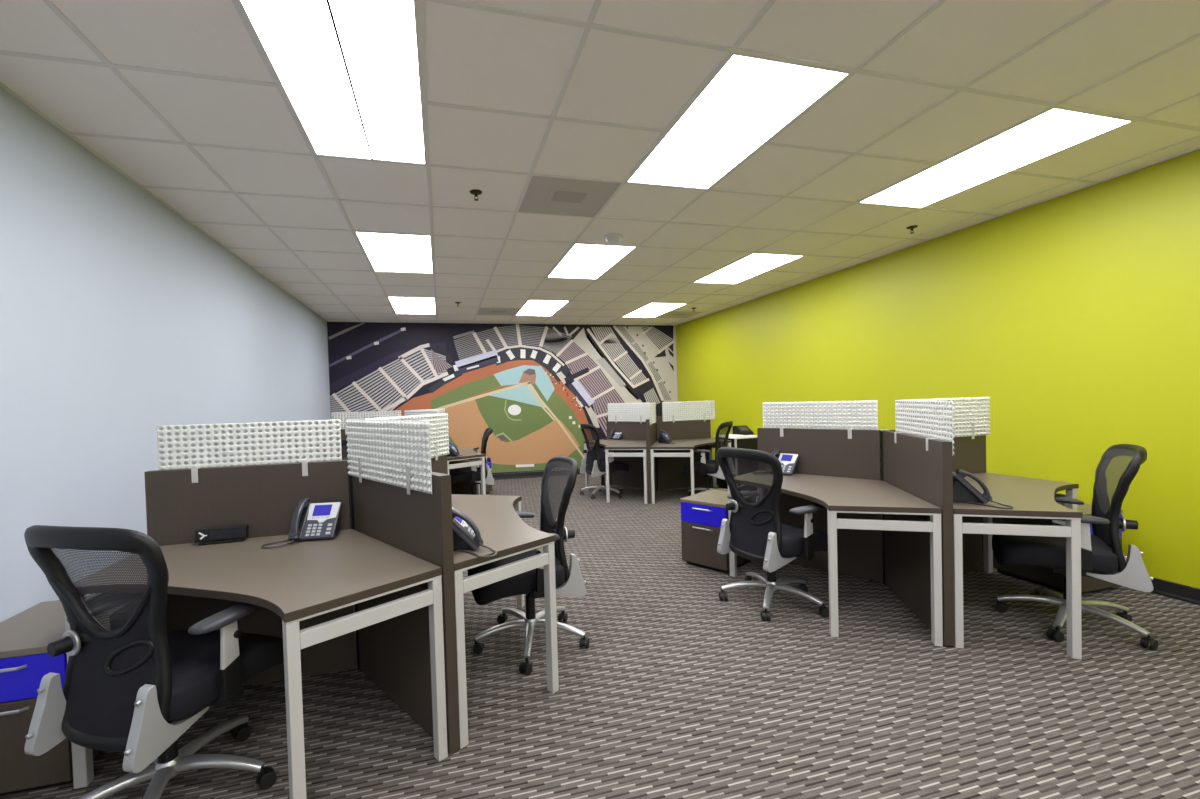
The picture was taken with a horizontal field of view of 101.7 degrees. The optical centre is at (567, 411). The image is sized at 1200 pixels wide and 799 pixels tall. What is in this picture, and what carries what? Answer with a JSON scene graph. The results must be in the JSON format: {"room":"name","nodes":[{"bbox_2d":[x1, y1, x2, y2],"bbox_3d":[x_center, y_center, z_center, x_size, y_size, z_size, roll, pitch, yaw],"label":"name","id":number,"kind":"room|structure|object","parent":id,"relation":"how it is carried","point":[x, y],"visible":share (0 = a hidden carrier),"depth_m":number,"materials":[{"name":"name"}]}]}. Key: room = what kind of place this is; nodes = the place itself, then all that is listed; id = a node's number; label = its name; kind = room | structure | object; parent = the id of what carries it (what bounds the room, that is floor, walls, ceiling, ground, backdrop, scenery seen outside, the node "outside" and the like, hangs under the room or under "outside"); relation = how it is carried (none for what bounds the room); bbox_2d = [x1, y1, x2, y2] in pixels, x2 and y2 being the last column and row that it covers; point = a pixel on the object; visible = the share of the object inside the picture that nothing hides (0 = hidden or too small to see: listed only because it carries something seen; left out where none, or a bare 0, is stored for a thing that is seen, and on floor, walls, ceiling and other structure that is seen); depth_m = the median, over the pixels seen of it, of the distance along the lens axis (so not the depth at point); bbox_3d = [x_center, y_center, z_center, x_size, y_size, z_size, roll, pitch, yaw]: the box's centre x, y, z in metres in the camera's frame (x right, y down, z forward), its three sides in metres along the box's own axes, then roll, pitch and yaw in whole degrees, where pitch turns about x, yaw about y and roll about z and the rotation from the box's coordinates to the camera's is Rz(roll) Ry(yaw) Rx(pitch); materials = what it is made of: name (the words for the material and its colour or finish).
{"room":"open-plan office","nodes":[
{"label":"open-plan office","id":0,"kind":"room"},
{"bbox_2d":[0,87,330,621],"bbox_3d":[-2.343,0.014,1.720,0.150,2.777,13.300,-2,1,-14],"label":"wall","id":1,"kind":"structure","parent":0,"point":[121,319],"depth_m":2.65,"materials":[{"name":"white paint"}]},
{"bbox_2d":[0,0,1199,324],"bbox_3d":[0.704,-1.532,2.484,6.635,0.100,13.300,-2,1,-14],"label":"ceiling","id":2,"kind":"structure","parent":0,"point":[475,58],"depth_m":2.49,"materials":[{"name":"tile"}]},
{"bbox_2d":[238,0,425,164],"bbox_3d":[-0.958,-1.422,2.192,0.587,0.008,1.197,-2,1,-14],"label":"recessed light","id":3,"kind":"object","parent":2,"relation":"in","point":[348,71],"visible":1,"depth_m":2.03,"materials":[{"name":"white plastic"}]},
{"bbox_2d":[355,232,432,272],"bbox_3d":[-1.567,-1.455,4.555,0.587,0.006,1.197,-2,1,-14],"label":"recessed light","id":4,"kind":"object","parent":2,"relation":"in","point":[386,252],"visible":1,"depth_m":4.45,"materials":[{"name":"white plastic"}]},
{"bbox_2d":[388,297,435,313],"bbox_3d":[-2.176,-1.488,6.918,0.587,0.006,1.197,-2,1,-14],"label":"recessed light","id":5,"kind":"object","parent":2,"relation":"in","point":[401,305],"visible":1,"depth_m":6.85,"materials":[{"name":"white plastic"}]},
{"bbox_2d":[470,189,481,200],"bbox_3d":[-0.608,-1.432,3.248,0.084,0.054,0.084,-2,1,-14],"label":"sprinkler","id":6,"kind":"object","parent":2,"relation":"attached to","point":[475,192],"visible":1,"depth_m":3.24,"materials":[{"name":"brown metal"}]},
{"bbox_2d":[477,308,519,314],"bbox_3d":[-1.072,-1.533,7.517,0.587,0.006,0.587,-2,1,-14],"label":"ceiling vent","id":7,"kind":"object","parent":2,"relation":"in","point":[482,311],"visible":1,"depth_m":7.49,"materials":[{"name":"grey metal"}]},
{"bbox_2d":[516,300,568,315],"bbox_3d":[-0.405,-1.550,7.373,0.587,0.006,1.197,-2,1,-14],"label":"recessed light","id":8,"kind":"object","parent":2,"relation":"in","point":[531,307],"visible":1,"depth_m":7.32,"materials":[{"name":"white plastic"}]},
{"bbox_2d":[518,176,621,216],"bbox_3d":[-0.006,-1.476,3.382,0.587,0.006,0.587,-2,1,-14],"label":"ceiling vent","id":9,"kind":"object","parent":2,"relation":"in","point":[543,195],"visible":1,"depth_m":3.35,"materials":[{"name":"grey metal"}]},
{"bbox_2d":[548,243,635,278],"bbox_3d":[0.204,-1.517,5.011,0.587,0.006,1.197,-2,1,-14],"label":"recessed light","id":10,"kind":"object","parent":2,"relation":"in","point":[582,261],"visible":1,"depth_m":4.92,"materials":[{"name":"white plastic"}]},
{"bbox_2d":[0,0,1199,324],"bbox_3d":[0.706,-1.480,2.486,6.235,0.006,12.900,-2,1,-14],"label":"grid","id":11,"kind":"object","parent":2,"relation":"attached to","point":[587,26],"depth_m":2.60,"materials":[{"name":"white metal"}]},
{"bbox_2d":[604,233,623,242],"bbox_3d":[0.400,-1.484,4.214,0.170,0.050,0.170,-2,1,-14],"label":"smoke detector","id":12,"kind":"object","parent":2,"relation":"attached to","point":[613,237],"visible":1,"depth_m":4.17,"materials":[{"name":"white plastic"}]},
{"bbox_2d":[623,303,685,317],"bbox_3d":[1.366,-1.612,7.829,0.587,0.006,1.197,-2,1,-14],"label":"recessed light","id":13,"kind":"object","parent":2,"relation":"in","point":[651,310],"visible":1,"depth_m":7.77,"materials":[{"name":"white plastic"}]},
{"bbox_2d":[655,311,700,317],"bbox_3d":[1.880,-1.636,8.277,0.587,0.006,0.587,-2,1,-14],"label":"ceiling vent","id":14,"kind":"object","parent":2,"relation":"in","point":[672,314],"visible":1,"depth_m":8.29,"materials":[{"name":"grey metal"}]},
{"bbox_2d":[627,53,850,189],"bbox_3d":[0.813,-1.485,2.648,0.587,0.006,1.197,-2,1,-14],"label":"recessed light","id":15,"kind":"object","parent":2,"relation":"in","point":[749,100],"visible":1,"depth_m":2.47,"materials":[{"name":"white plastic"}]},
{"bbox_2d":[693,253,802,283],"bbox_3d":[1.975,-1.579,5.467,0.587,0.006,1.197,-2,1,-14],"label":"recessed light","id":16,"kind":"object","parent":2,"relation":"in","point":[754,264],"visible":1,"depth_m":5.38,"materials":[{"name":"white plastic"}]},
{"bbox_2d":[906,225,917,233],"bbox_3d":[2.966,-1.558,4.199,0.084,0.054,0.084,-2,1,-14],"label":"sprinkler","id":17,"kind":"object","parent":2,"relation":"attached to","point":[913,226],"visible":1,"depth_m":4.19,"materials":[{"name":"brown metal"}]},
{"bbox_2d":[858,107,1133,207],"bbox_3d":[2.584,-1.547,3.104,0.587,0.006,1.197,-2,1,-14],"label":"recessed light","id":18,"kind":"object","parent":2,"relation":"in","point":[1055,130],"visible":1,"depth_m":2.95,"materials":[{"name":"white plastic"}]},
{"bbox_2d":[0,474,1199,798],"bbox_3d":[0.789,1.343,2.546,6.635,0.100,13.300,-2,1,-14],"label":"floor","id":19,"kind":"structure","parent":0,"point":[678,690],"depth_m":2.16,"materials":[{"name":"carpet"}]},
{"bbox_2d":[0,600,138,795],"bbox_3d":[-2.079,1.120,1.969,0.404,0.540,0.552,-2,1,-14],"label":"drawer pedestal","id":20,"kind":"object","parent":19,"relation":"on","point":[25,636],"visible":0.5,"depth_m":1.76,"materials":[{"name":"brown laminate"}]},
{"bbox_2d":[24,525,283,798],"bbox_3d":[-1.425,0.856,1.752,0.680,1.038,0.621,-1,1,10],"label":"office chair","id":21,"kind":"object","parent":19,"relation":"on","point":[133,689],"visible":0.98,"depth_m":1.56,"materials":[{"name":"black fabric"}]},
{"bbox_2d":[144,419,356,685],"bbox_3d":[-1.552,0.710,2.438,0.883,1.308,0.070,-2,1,-14],"label":"partition panel","id":22,"kind":"object","parent":19,"relation":"on","point":[181,500],"visible":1,"depth_m":2.42,"materials":[{"name":"brown laminate"}]},
{"bbox_2d":[65,529,447,798],"bbox_3d":[-1.219,0.991,2.081,1.541,0.742,0.917,-1,1,16],"label":"desk","id":23,"kind":"object","parent":19,"relation":"on","point":[297,581],"visible":0.62,"depth_m":1.82,"materials":[{"name":"beige laminate"}]},
{"bbox_2d":[195,525,248,545],"bbox_3d":[-1.652,0.590,2.340,0.210,0.073,0.070,-2,1,-18],"label":"box","id":24,"kind":"object","parent":23,"relation":"on","point":[209,536],"visible":1,"depth_m":2.31,"materials":[{"name":"black plastic"}]},
{"bbox_2d":[74,529,441,622],"bbox_3d":[-1.229,0.635,2.073,1.541,0.029,0.917,-1,1,16],"label":"countertop","id":25,"kind":"structure","parent":23,"relation":"on","point":[295,580],"depth_m":1.88,"materials":[{"name":"beige laminate"}]},
{"bbox_2d":[261,498,341,548],"bbox_3d":[-1.262,0.521,2.333,0.297,0.188,0.250,-2,1,-6],"label":"desk phone","id":26,"kind":"object","parent":23,"relation":"on","point":[310,521],"visible":1,"depth_m":2.34,"materials":[{"name":"grey plastic"}]},
{"bbox_2d":[323,439,362,459],"bbox_3d":[-2.301,0.804,5.395,0.680,1.038,0.621,-1,1,13],"label":"office chair","id":27,"kind":"object","parent":19,"relation":"on","point":[344,442],"visible":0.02,"depth_m":5.15,"materials":[{"name":"black plastic"}]},
{"bbox_2d":[350,475,359,669],"bbox_3d":[-1.093,0.797,2.549,0.056,1.103,0.064,-2,1,-14],"label":"post","id":28,"kind":"object","parent":19,"relation":"on","point":[351,477],"visible":0.16,"depth_m":2.52,"materials":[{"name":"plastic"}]},
{"bbox_2d":[331,410,400,457],"bbox_3d":[-2.516,0.659,6.175,0.883,1.308,0.070,-2,1,-14],"label":"partition panel","id":29,"kind":"object","parent":19,"relation":"on","point":[350,415],"visible":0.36,"depth_m":6.14,"materials":[{"name":"white plastic"}]},
{"bbox_2d":[346,419,459,753],"bbox_3d":[-0.783,0.692,2.215,0.070,1.308,0.911,-3,2,-44],"label":"partition panel","id":30,"kind":"object","parent":19,"relation":"on","point":[405,508],"visible":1,"depth_m":2.09,"materials":[{"name":"brown laminate"}]},
{"bbox_2d":[365,413,449,473],"bbox_3d":[-0.960,0.681,3.003,0.070,1.308,0.897,-1,1,16],"label":"partition panel","id":31,"kind":"object","parent":19,"relation":"on","point":[439,451],"visible":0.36,"depth_m":3.26,"materials":[{"name":"white plastic"}]},
{"bbox_2d":[404,410,444,446],"bbox_3d":[-1.737,0.641,5.943,0.070,1.308,0.883,-3,2,-44],"label":"partition panel","id":32,"kind":"object","parent":19,"relation":"on","point":[407,412],"visible":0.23,"depth_m":5.91,"materials":[{"name":"white plastic"}]},
{"bbox_2d":[425,409,444,420],"bbox_3d":[-1.923,0.629,6.743,0.070,1.308,0.902,-1,1,16],"label":"partition panel","id":33,"kind":"object","parent":19,"relation":"on","point":[440,411],"visible":0.09,"depth_m":7.03,"materials":[{"name":"white plastic"}]},
{"bbox_2d":[447,447,485,494],"bbox_3d":[-1.577,0.909,6.412,0.917,0.742,1.541,-2,1,-14],"label":"desk","id":34,"kind":"object","parent":19,"relation":"on","point":[467,452],"visible":0.54,"depth_m":6.02,"materials":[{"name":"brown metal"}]},
{"bbox_2d":[447,442,463,456],"bbox_3d":[-1.357,0.449,5.859,0.250,0.188,0.297,-2,1,-4],"label":"desk phone","id":35,"kind":"object","parent":34,"relation":"on","point":[454,452],"visible":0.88,"depth_m":5.82,"materials":[{"name":"black plastic"}]},
{"bbox_2d":[447,447,484,460],"bbox_3d":[-1.588,0.553,6.404,0.917,0.029,1.541,-2,1,-14],"label":"countertop","id":36,"kind":"structure","parent":34,"relation":"on","point":[468,452],"depth_m":6.04,"materials":[{"name":"beige laminate"}]},
{"bbox_2d":[449,458,491,494],"bbox_3d":[-1.440,0.988,7.290,0.552,0.540,0.404,-1,1,16],"label":"drawer pedestal","id":37,"kind":"object","parent":19,"relation":"on","point":[459,487],"visible":0.27,"depth_m":7.13,"materials":[{"name":"brown wood"}]},
{"bbox_2d":[449,428,493,494],"bbox_3d":[-1.286,0.751,6.488,0.621,1.038,0.680,-2,1,-16],"label":"office chair","id":38,"kind":"object","parent":19,"relation":"on","point":[471,475],"visible":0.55,"depth_m":6.32,"materials":[{"name":"black fabric"}]},
{"bbox_2d":[451,494,558,748],"bbox_3d":[-0.614,0.961,2.675,0.917,0.742,1.541,-2,1,-14],"label":"desk","id":39,"kind":"object","parent":19,"relation":"on","point":[501,529],"visible":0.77,"depth_m":2.27,"materials":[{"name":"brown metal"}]},
{"bbox_2d":[452,507,496,557],"bbox_3d":[-0.430,0.502,2.113,0.250,0.188,0.297,-2,1,-6],"label":"desk phone","id":40,"kind":"object","parent":39,"relation":"on","point":[466,535],"visible":0.82,"depth_m":2.08,"materials":[{"name":"black plastic"}]},
{"bbox_2d":[451,494,555,570],"bbox_3d":[-0.624,0.605,2.667,0.917,0.029,1.541,-2,1,-14],"label":"countertop","id":41,"kind":"structure","parent":39,"relation":"on","point":[501,529],"depth_m":2.42,"materials":[{"name":"beige laminate"}]},
{"bbox_2d":[468,456,588,674],"bbox_3d":[-0.245,0.800,2.768,0.621,1.038,0.680,-2,1,-21],"label":"office chair","id":42,"kind":"object","parent":19,"relation":"on","point":[569,582],"visible":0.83,"depth_m":2.66,"materials":[{"name":"black fabric"}]},
{"bbox_2d":[580,424,628,498],"bbox_3d":[0.522,0.687,6.993,0.621,1.038,0.680,-2,1,-25],"label":"office chair","id":43,"kind":"object","parent":19,"relation":"on","point":[594,465],"visible":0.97,"depth_m":6.84,"materials":[{"name":"black fabric"}]},
{"bbox_2d":[583,439,647,503],"bbox_3d":[0.823,0.825,7.071,0.917,0.742,1.541,-2,1,-14],"label":"desk","id":44,"kind":"object","parent":19,"relation":"on","point":[609,444],"visible":0.75,"depth_m":6.47,"materials":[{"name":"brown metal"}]},
{"bbox_2d":[603,428,621,439],"bbox_3d":[0.726,0.349,7.673,0.250,0.188,0.297,-3,2,-42],"label":"desk phone","id":45,"kind":"object","parent":44,"relation":"on","point":[617,436],"visible":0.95,"depth_m":7.64,"materials":[{"name":"black plastic"}]},
{"bbox_2d":[583,439,645,448],"bbox_3d":[0.813,0.468,7.063,0.917,0.029,1.541,-2,1,-14],"label":"countertop","id":46,"kind":"structure","parent":44,"relation":"on","point":[609,443],"depth_m":6.83,"materials":[{"name":"beige laminate"}]},
{"bbox_2d":[606,403,649,488],"bbox_3d":[0.954,0.528,7.516,0.070,1.308,0.883,-3,2,-44],"label":"partition panel","id":47,"kind":"object","parent":19,"relation":"on","point":[632,426],"visible":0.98,"depth_m":7.49,"materials":[{"name":"brown wood"}]},
{"bbox_2d":[646,402,656,502],"bbox_3d":[1.171,0.538,6.732,0.070,1.308,0.883,-1,1,16],"label":"partition panel","id":48,"kind":"object","parent":19,"relation":"on","point":[651,422],"visible":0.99,"depth_m":6.35,"materials":[{"name":"brown wood"}]},
{"bbox_2d":[656,400,714,490],"bbox_3d":[1.781,0.508,7.305,0.957,1.308,0.070,-2,1,-14],"label":"partition panel","id":49,"kind":"object","parent":19,"relation":"on","point":[695,423],"visible":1,"depth_m":7.27,"materials":[{"name":"brown wood"}]},
{"bbox_2d":[650,438,731,503],"bbox_3d":[1.640,0.805,6.843,1.541,0.742,0.917,-3,2,-44],"label":"desk","id":50,"kind":"object","parent":19,"relation":"on","point":[685,444],"visible":0.82,"depth_m":6.31,"materials":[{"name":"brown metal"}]},
{"bbox_2d":[658,430,674,443],"bbox_3d":[1.379,0.350,6.740,0.250,0.188,0.297,-1,1,24],"label":"desk phone","id":51,"kind":"object","parent":50,"relation":"on","point":[664,437],"visible":1,"depth_m":6.73,"materials":[{"name":"black plastic"}]},
{"bbox_2d":[650,438,731,448],"bbox_3d":[1.630,0.449,6.836,1.541,0.029,0.917,-3,2,-44],"label":"countertop","id":52,"kind":"structure","parent":50,"relation":"on","point":[685,443],"depth_m":6.60,"materials":[{"name":"beige laminate"}]},
{"bbox_2d":[682,421,735,495],"bbox_3d":[1.905,0.655,6.563,0.621,1.038,0.680,-1,1,33],"label":"office chair","id":53,"kind":"object","parent":19,"relation":"on","point":[708,468],"visible":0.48,"depth_m":6.35,"materials":[{"name":"black fabric"}]},
{"bbox_2d":[680,489,755,572],"bbox_3d":[1.248,0.978,4.037,0.552,0.540,0.404,-3,2,-44],"label":"drawer pedestal","id":54,"kind":"object","parent":19,"relation":"on","point":[702,514],"visible":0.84,"depth_m":3.88,"materials":[{"name":"brown laminate"}]},
{"bbox_2d":[714,434,757,490],"bbox_3d":[2.525,0.750,7.191,0.460,0.785,0.535,-2,1,-14],"label":"base cabinet","id":55,"kind":"object","parent":19,"relation":"on","point":[750,441],"visible":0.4,"depth_m":6.95,"materials":[{"name":"laminate"}]},
{"bbox_2d":[729,434,747,436],"bbox_3d":[2.447,0.356,7.080,0.210,0.012,0.296,-2,1,-22],"label":"paper stack","id":56,"kind":"object","parent":55,"relation":"on","point":[732,435],"visible":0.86,"depth_m":7.00,"materials":[{"name":"white paper"}]},
{"bbox_2d":[732,425,752,434],"bbox_3d":[2.624,0.287,7.306,0.200,0.130,0.230,-2,1,-14],"label":"machine","id":57,"kind":"object","parent":55,"relation":"on","point":[743,429],"visible":0.86,"depth_m":7.26,"materials":[{"name":"black plastic"}]},
{"bbox_2d":[717,447,828,620],"bbox_3d":[1.360,0.743,3.224,0.621,1.038,0.680,-2,1,-28],"label":"office chair","id":58,"kind":"object","parent":19,"relation":"on","point":[754,531],"visible":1,"depth_m":3.08,"materials":[{"name":"black fabric"}]},
{"bbox_2d":[757,400,882,581],"bbox_3d":[1.930,0.579,3.791,0.070,1.308,0.883,-3,2,-44],"label":"partition panel","id":59,"kind":"object","parent":19,"relation":"on","point":[839,446],"visible":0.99,"depth_m":3.67,"materials":[{"name":"fabric"}]},
{"bbox_2d":[728,470,942,646],"bbox_3d":[1.787,0.876,3.334,0.917,0.742,1.541,-2,1,-14],"label":"desk","id":60,"kind":"object","parent":19,"relation":"on","point":[837,494],"visible":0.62,"depth_m":2.73,"materials":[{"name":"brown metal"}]},
{"bbox_2d":[755,449,799,475],"bbox_3d":[1.647,0.403,3.866,0.250,0.188,0.297,-3,2,-39],"label":"desk phone","id":61,"kind":"object","parent":60,"relation":"on","point":[788,462],"visible":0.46,"depth_m":3.82,"materials":[{"name":"black plastic"}]},
{"bbox_2d":[735,470,941,513],"bbox_3d":[1.776,0.520,3.326,0.917,0.029,1.541,-2,1,-14],"label":"countertop","id":62,"kind":"structure","parent":60,"relation":"on","point":[833,493],"depth_m":3.02,"materials":[{"name":"beige laminate"}]},
{"bbox_2d":[880,429,889,584],"bbox_3d":[2.256,0.679,3.452,0.056,1.103,0.064,-2,1,-14],"label":"post","id":63,"kind":"object","parent":19,"relation":"on","point":[882,430],"visible":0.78,"depth_m":3.45,"materials":[{"name":"black plastic"}]},
{"bbox_2d":[883,400,954,645],"bbox_3d":[2.135,0.590,2.995,0.070,1.308,0.883,-1,1,16],"label":"partition panel","id":64,"kind":"object","parent":19,"relation":"on","point":[920,465],"visible":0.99,"depth_m":2.87,"materials":[{"name":"brown laminate"}]},
{"bbox_2d":[889,397,989,572],"bbox_3d":[2.723,0.560,3.562,0.912,1.308,0.070,-2,1,-14],"label":"partition panel","id":65,"kind":"object","parent":19,"relation":"on","point":[969,455],"visible":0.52,"depth_m":3.61,"materials":[{"name":"brown wood"}]},
{"bbox_2d":[953,472,1082,658],"bbox_3d":[2.604,0.857,3.106,1.541,0.742,0.917,-3,2,-44],"label":"desk","id":66,"kind":"object","parent":19,"relation":"on","point":[1029,497],"visible":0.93,"depth_m":2.56,"materials":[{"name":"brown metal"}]},
{"bbox_2d":[953,469,1012,508],"bbox_3d":[2.248,0.410,2.689,0.250,0.188,0.297,-1,1,24],"label":"desk phone","id":67,"kind":"object","parent":66,"relation":"on","point":[963,491],"visible":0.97,"depth_m":2.67,"materials":[{"name":"black plastic"}]},
{"bbox_2d":[953,472,1082,517],"bbox_3d":[2.593,0.500,3.098,1.541,0.029,0.917,-3,2,-44],"label":"countertop","id":68,"kind":"structure","parent":66,"relation":"on","point":[1034,497],"depth_m":2.77,"materials":[{"name":"beige laminate"}]},
{"bbox_2d":[992,503,1122,593],"bbox_3d":[3.433,0.926,3.429,0.404,0.540,0.552,-2,1,-14],"label":"drawer pedestal","id":69,"kind":"object","parent":19,"relation":"on","point":[1043,576],"visible":0.12,"depth_m":3.34,"materials":[{"name":"brown wood"}]},
{"bbox_2d":[992,444,1157,650],"bbox_3d":[2.867,0.707,2.819,0.621,1.038,0.680,-1,1,34],"label":"office chair","id":70,"kind":"object","parent":19,"relation":"on","point":[1102,554],"visible":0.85,"depth_m":2.67,"materials":[{"name":"black fabric"}]},
{"bbox_2d":[676,149,1199,588],"bbox_3d":[3.837,-0.202,3.310,0.150,2.777,13.300,-2,1,-14],"label":"wall","id":71,"kind":"structure","parent":0,"point":[1076,314],"depth_m":3.75,"materials":[{"name":"paint"}]},
{"bbox_2d":[0,82,1199,325],"bbox_3d":[0.706,-1.479,2.486,6.235,0.007,12.900,-2,1,-14],"label":"trim","id":72,"kind":"structure","parent":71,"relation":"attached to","point":[2,85],"depth_m":3.48,"materials":[{"name":"white"}]},
{"bbox_2d":[1149,576,1199,604],"bbox_3d":[3.798,1.137,3.319,0.012,0.102,12.900,-2,1,-14],"label":"baseboard","id":73,"kind":"structure","parent":71,"relation":"attached to","point":[1189,594],"depth_m":3.09,"materials":[{"name":"black plastic"}]},
{"bbox_3d":[-0.882,-0.181,8.833,6.235,2.777,0.150,-2,1,-14],"label":"wall","id":74,"kind":"structure","parent":0,"visible":0},
{"bbox_2d":[327,322,677,473],"bbox_3d":[-0.863,-0.229,8.753,6.233,2.665,0.012,-2,1,-14],"label":"mural","id":75,"kind":"object","parent":74,"relation":"attached to","point":[534,385],"visible":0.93,"depth_m":8.71,"materials":[{"name":"multicoloured paper"}]},
{"bbox_2d":[492,469,584,479],"bbox_3d":[-0.823,1.157,8.783,6.235,0.102,0.012,-2,1,-14],"label":"baseboard","id":76,"kind":"structure","parent":74,"relation":"attached to","point":[538,473],"depth_m":8.78,"materials":[{"name":"black plastic"}]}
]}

